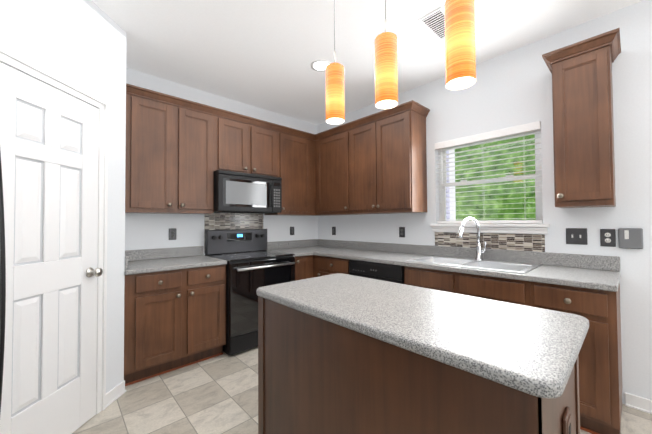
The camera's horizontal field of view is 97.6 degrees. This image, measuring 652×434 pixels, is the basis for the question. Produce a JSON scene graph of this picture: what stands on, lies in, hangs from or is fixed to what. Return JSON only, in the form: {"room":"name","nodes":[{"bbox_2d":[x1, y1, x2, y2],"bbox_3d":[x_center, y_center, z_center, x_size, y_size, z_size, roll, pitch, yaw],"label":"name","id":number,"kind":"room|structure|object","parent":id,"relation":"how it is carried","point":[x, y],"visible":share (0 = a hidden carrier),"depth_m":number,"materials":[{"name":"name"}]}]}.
{"room":"kitchen","nodes":[
{"label":"kitchen","id":0,"kind":"room"},
{"bbox_2d":[0,0,126,392],"bbox_3d":[-1.999,-0.062,1.631,1.428,2.750,1.434,1,-2,-43],"label":"wall","id":1,"kind":"structure","parent":0,"point":[80,44],"depth_m":1.96,"materials":[{"name":"paint"}]},
{"bbox_2d":[0,62,102,433],"bbox_3d":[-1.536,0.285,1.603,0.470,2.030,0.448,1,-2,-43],"label":"pantry door","id":2,"kind":"structure","parent":1,"relation":"in","point":[49,142],"depth_m":1.58,"materials":[{"name":"white wood"}]},
{"bbox_2d":[0,47,107,413],"bbox_3d":[-1.541,0.255,1.596,0.030,2.110,0.757,0,-1,2],"label":"door frame","id":3,"kind":"structure","parent":1,"relation":"attached to","point":[16,62],"depth_m":1.93,"materials":[{"name":"white wood"}]},
{"bbox_2d":[106,380,651,413],"bbox_3d":[1.130,1.229,0.546,3.301,0.085,5.980,1,-2,-43],"label":"baseboard","id":4,"kind":"structure","parent":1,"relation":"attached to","point":[631,400],"depth_m":1.94,"materials":[{"name":"white wood"}]},
{"bbox_2d":[125,68,317,255],"bbox_3d":[-1.587,-0.036,3.049,4.165,2.750,0.120,1,-2,-43],"label":"wall","id":5,"kind":"structure","parent":0,"point":[146,230],"depth_m":3.09,"materials":[{"name":"paint"}]},
{"bbox_2d":[125,83,216,213],"bbox_3d":[-1.552,-0.577,2.791,0.794,1.090,0.322,1,-2,-43],"label":"upper cabinet","id":6,"kind":"object","parent":5,"relation":"attached to","point":[179,151],"depth_m":2.65,"materials":[{"name":"brown wood"}]},
{"bbox_2d":[169,228,176,239],"bbox_3d":[-1.587,0.182,2.954,0.074,0.118,0.010,1,-2,-43],"label":"outlet","id":7,"kind":"object","parent":5,"relation":"attached to","point":[172,233],"depth_m":2.95,"materials":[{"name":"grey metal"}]},
{"bbox_2d":[204,213,262,252],"bbox_3d":[-1.081,0.187,3.428,0.740,0.454,0.008,1,-2,-43],"label":"tile backsplash","id":8,"kind":"structure","parent":5,"relation":"attached to","point":[222,221],"depth_m":3.39,"materials":[{"name":"tile"}]},
{"bbox_2d":[217,108,280,176],"bbox_3d":[-0.977,-0.792,3.332,0.779,0.646,0.322,1,-2,-43],"label":"upper cabinet","id":9,"kind":"object","parent":5,"relation":"attached to","point":[245,144],"depth_m":3.22,"materials":[{"name":"brown wood"}]},
{"bbox_2d":[214,170,281,213],"bbox_3d":[-0.932,-0.257,3.276,0.766,0.421,0.443,1,-2,-43],"label":"over-the-range microwave","id":10,"kind":"object","parent":9,"relation":"attached to","point":[237,192],"visible":1,"depth_m":3.10,"materials":[{"name":"black"}]},
{"bbox_2d":[265,125,312,214],"bbox_3d":[-0.502,-0.564,3.770,0.515,1.090,0.322,1,-2,-43],"label":"upper cabinet","id":11,"kind":"object","parent":5,"relation":"attached to","point":[296,146],"depth_m":3.68,"materials":[{"name":"brown wood"}]},
{"bbox_2d":[290,227,293,234],"bbox_3d":[-0.473,0.202,3.993,0.074,0.118,0.010,1,-2,-43],"label":"outlet","id":12,"kind":"object","parent":5,"relation":"attached to","point":[291,228],"depth_m":3.99,"materials":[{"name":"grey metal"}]},
{"bbox_2d":[72,346,651,433],"bbox_3d":[0.713,1.305,0.565,4.165,0.060,6.840,1,-2,-43],"label":"floor","id":13,"kind":"structure","parent":0,"point":[217,394],"depth_m":1.98,"materials":[{"name":"tile"}]},
{"bbox_2d":[0,151,5,411],"bbox_3d":[-1.287,0.392,0.562,0.871,1.790,0.900,1,-2,-43],"label":"refrigerator","id":14,"kind":"object","parent":13,"relation":"on","point":[2,284],"visible":1,"depth_m":0.85,"materials":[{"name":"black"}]},
{"bbox_2d":[124,264,225,385],"bbox_3d":[-1.430,0.893,2.643,0.798,0.875,0.648,1,-2,-43],"label":"base cabinet","id":15,"kind":"object","parent":13,"relation":"on","point":[174,319],"visible":0.96,"depth_m":2.39,"materials":[{"name":"brown wood"}]},
{"bbox_2d":[125,246,226,274],"bbox_3d":[-1.439,0.385,2.658,0.796,0.140,0.632,1,-2,-43],"label":"countertop","id":16,"kind":"structure","parent":15,"relation":"on","point":[141,261],"depth_m":2.69,"materials":[{"name":"stone"}]},
{"bbox_2d":[205,229,294,354],"bbox_3d":[-0.819,0.742,3.139,0.756,1.190,0.708,1,-2,-43],"label":"range","id":17,"kind":"object","parent":13,"relation":"on","point":[253,264],"visible":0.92,"depth_m":2.86,"materials":[{"name":"black metal"}]},
{"bbox_2d":[295,255,312,280],"bbox_3d":[-0.457,0.905,3.549,0.323,0.875,0.648,1,-2,-43],"label":"base cabinet","id":18,"kind":"object","parent":13,"relation":"on","point":[303,267],"visible":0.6,"depth_m":3.35,"materials":[{"name":"brown wood"}]},
{"bbox_2d":[267,240,310,256],"bbox_3d":[-0.482,0.397,3.547,0.270,0.140,0.638,1,-2,-43],"label":"countertop","id":19,"kind":"structure","parent":18,"relation":"on","point":[297,247],"depth_m":3.79,"materials":[{"name":"stone"}]},
{"bbox_2d":[313,255,316,277],"bbox_3d":[-0.085,0.908,3.817,0.616,0.876,0.765,1,-2,-43],"label":"base cabinet","id":20,"kind":"object","parent":13,"relation":"on","point":[314,256],"depth_m":3.45,"materials":[{"name":"brown wood"}]},
{"bbox_2d":[303,239,620,291],"bbox_3d":[0.725,0.377,2.929,0.653,0.140,3.188,1,-2,-43],"label":"countertop","id":21,"kind":"structure","parent":20,"relation":"on","point":[598,272],"depth_m":2.31,"materials":[{"name":"stone"}]},
{"bbox_2d":[458,217,485,259],"bbox_3d":[1.280,0.195,2.488,0.304,0.384,0.149,1,-2,-43],"label":"faucet","id":22,"kind":"object","parent":21,"relation":"on","point":[479,251],"visible":1,"depth_m":2.54,"materials":[{"name":"silver metal"}]},
{"bbox_2d":[406,255,541,273],"bbox_3d":[1.215,0.473,2.409,0.546,0.174,0.890,1,-2,-43],"label":"sink","id":23,"kind":"object","parent":21,"relation":"in","point":[510,267],"visible":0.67,"depth_m":2.41,"materials":[{"name":"silver metal"}]},
{"bbox_2d":[317,255,350,276],"bbox_3d":[0.304,0.897,3.401,0.616,0.876,0.486,1,-2,-43],"label":"base cabinet","id":24,"kind":"object","parent":13,"relation":"on","point":[325,265],"depth_m":3.22,"materials":[{"name":"brown wood"}]},
{"bbox_2d":[349,260,403,283],"bbox_3d":[0.677,0.888,2.970,0.604,0.872,0.636,1,-2,-43],"label":"dishwasher","id":25,"kind":"object","parent":13,"relation":"on","point":[384,272],"visible":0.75,"depth_m":2.73,"materials":[{"name":"black"}]},
{"bbox_2d":[258,296,579,433],"bbox_3d":[0.291,0.855,1.294,0.656,0.875,1.257,1,-2,-43],"label":"kitchen island","id":26,"kind":"object","parent":13,"relation":"on","point":[316,375],"visible":0.58,"depth_m":1.00,"materials":[{"name":"brown wood"}]},
{"bbox_2d":[256,273,588,398],"bbox_3d":[0.292,0.397,1.303,0.670,0.038,1.300,1,-2,-43],"label":"island countertop","id":27,"kind":"structure","parent":26,"relation":"on","point":[533,351],"depth_m":0.98,"materials":[{"name":"stone"}]},
{"bbox_2d":[404,275,528,305],"bbox_3d":[1.236,0.959,2.400,0.616,0.700,0.938,1,-2,-43],"label":"base cabinet","id":28,"kind":"object","parent":13,"relation":"on","point":[505,292],"depth_m":2.10,"materials":[{"name":"brown wood"}]},
{"bbox_2d":[525,281,621,433],"bbox_3d":[1.690,0.859,1.915,0.616,0.876,0.394,1,-2,-43],"label":"base cabinet","id":29,"kind":"object","parent":13,"relation":"on","point":[600,374],"depth_m":1.64,"materials":[{"name":"brown wood"}]},
{"bbox_2d":[91,0,642,124],"bbox_3d":[0.696,-1.514,0.622,4.165,0.080,6.840,1,-2,-43],"label":"ceiling","id":30,"kind":"structure","parent":0,"point":[263,54],"depth_m":2.31,"materials":[{"name":"paint"}]},
{"bbox_2d":[311,60,329,71],"bbox_3d":[-0.045,-1.424,2.698,0.200,0.006,0.200,1,-2,-43],"label":"recessed light","id":31,"kind":"object","parent":30,"relation":"in","point":[319,65],"visible":0.79,"depth_m":2.69,"materials":[{"name":"white"}]},
{"bbox_2d":[325,0,344,123],"bbox_3d":[0.048,-0.988,1.584,0.110,0.924,0.110,1,-2,-43],"label":"pendant light","id":32,"kind":"object","parent":30,"relation":"hanging from","point":[335,94],"visible":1,"depth_m":1.53,"materials":[{"name":"orange glass"}]},
{"bbox_2d":[374,0,397,108],"bbox_3d":[0.279,-0.988,1.337,0.110,0.936,0.110,1,-2,-43],"label":"pendant light","id":33,"kind":"object","parent":30,"relation":"hanging from","point":[386,71],"visible":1,"depth_m":1.29,"materials":[{"name":"orange glass"}]},
{"bbox_2d":[418,7,444,40],"bbox_3d":[0.864,-1.439,2.152,0.360,0.009,0.180,1,-2,-43],"label":"ceiling vent","id":34,"kind":"object","parent":30,"relation":"in","point":[434,20],"visible":0.71,"depth_m":2.12,"materials":[{"name":"white metal"}]},
{"bbox_2d":[444,0,475,89],"bbox_3d":[0.507,-0.983,1.091,0.110,0.960,0.110,1,-2,-43],"label":"pendant light","id":35,"kind":"object","parent":30,"relation":"hanging from","point":[460,55],"visible":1,"depth_m":1.04,"materials":[{"name":"orange glass"}]},
{"bbox_2d":[317,0,651,403],"bbox_3d":[2.176,-0.081,1.966,0.140,2.750,6.600,1,-2,-43],"label":"wall","id":36,"kind":"structure","parent":0,"point":[512,88],"depth_m":2.20,"materials":[{"name":"paint"}]},
{"bbox_2d":[317,127,344,214],"bbox_3d":[0.203,-0.569,3.746,0.321,1.090,0.713,1,-2,-43],"label":"upper cabinet","id":37,"kind":"object","parent":36,"relation":"attached to","point":[330,197],"depth_m":3.69,"materials":[{"name":"brown wood"}]},
{"bbox_2d":[332,227,335,234],"bbox_3d":[0.111,0.204,4.065,0.010,0.118,0.074,1,-2,-43],"label":"outlet","id":38,"kind":"object","parent":36,"relation":"attached to","point":[333,228],"depth_m":4.06,"materials":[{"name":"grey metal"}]},
{"bbox_2d":[341,100,428,214],"bbox_3d":[0.651,-0.581,3.265,0.321,1.090,0.899,1,-2,-43],"label":"upper cabinet","id":39,"kind":"object","parent":36,"relation":"attached to","point":[384,156],"depth_m":3.05,"materials":[{"name":"brown wood"}]},
{"bbox_2d":[399,227,404,236],"bbox_3d":[0.867,0.178,3.255,0.010,0.118,0.074,1,-2,-43],"label":"outlet","id":40,"kind":"object","parent":36,"relation":"attached to","point":[401,229],"depth_m":3.25,"materials":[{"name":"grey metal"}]},
{"bbox_2d":[435,232,544,251],"bbox_3d":[1.448,0.224,2.633,0.008,0.140,0.920,1,-2,-43],"label":"tile backsplash","id":41,"kind":"structure","parent":36,"relation":"attached to","point":[528,242],"depth_m":2.55,"materials":[{"name":"tile"}]},
{"bbox_2d":[430,224,549,233],"bbox_3d":[1.464,0.108,2.650,0.112,0.082,0.990,1,-2,-43],"label":"window sill","id":42,"kind":"structure","parent":36,"relation":"attached to","point":[519,228],"depth_m":2.53,"materials":[{"name":"white wood"}]},
{"bbox_2d":[438,131,542,223],"bbox_3d":[1.525,-0.337,2.719,0.060,0.868,0.898,1,-2,-43],"label":"window panes","id":43,"kind":"structure","parent":36,"relation":"in","point":[492,183],"depth_m":2.64,"materials":[{"name":"clear glass"}]},
{"bbox_2d":[435,121,542,222],"bbox_3d":[1.465,-0.354,2.664,0.072,0.834,0.896,1,-2,-43],"label":"window blind","id":44,"kind":"object","parent":43,"relation":"attached to","point":[520,130],"visible":0.92,"depth_m":2.59,"materials":[{"name":"white plastic"}]},
{"bbox_2d":[566,228,587,244],"bbox_3d":[1.891,0.150,2.154,0.015,0.122,0.122,1,-2,-43],"label":"light switch","id":45,"kind":"object","parent":36,"relation":"attached to","point":[573,235],"depth_m":2.15,"materials":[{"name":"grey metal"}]},
{"bbox_2d":[542,28,620,207],"bbox_3d":[1.805,-0.614,2.004,0.354,1.090,0.386,1,-2,-43],"label":"upper cabinet","id":46,"kind":"object","parent":36,"relation":"attached to","point":[583,128],"visible":1,"depth_m":1.90,"materials":[{"name":"brown wood"}]},
{"label":"outside","id":47,"kind":"structure","parent":0,"visible":0},
{"bbox_2d":[446,134,535,220],"bbox_3d":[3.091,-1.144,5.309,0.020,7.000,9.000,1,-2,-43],"label":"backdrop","id":48,"kind":"structure","parent":47,"point":[474,210],"depth_m":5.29,"materials":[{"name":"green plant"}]}
]}

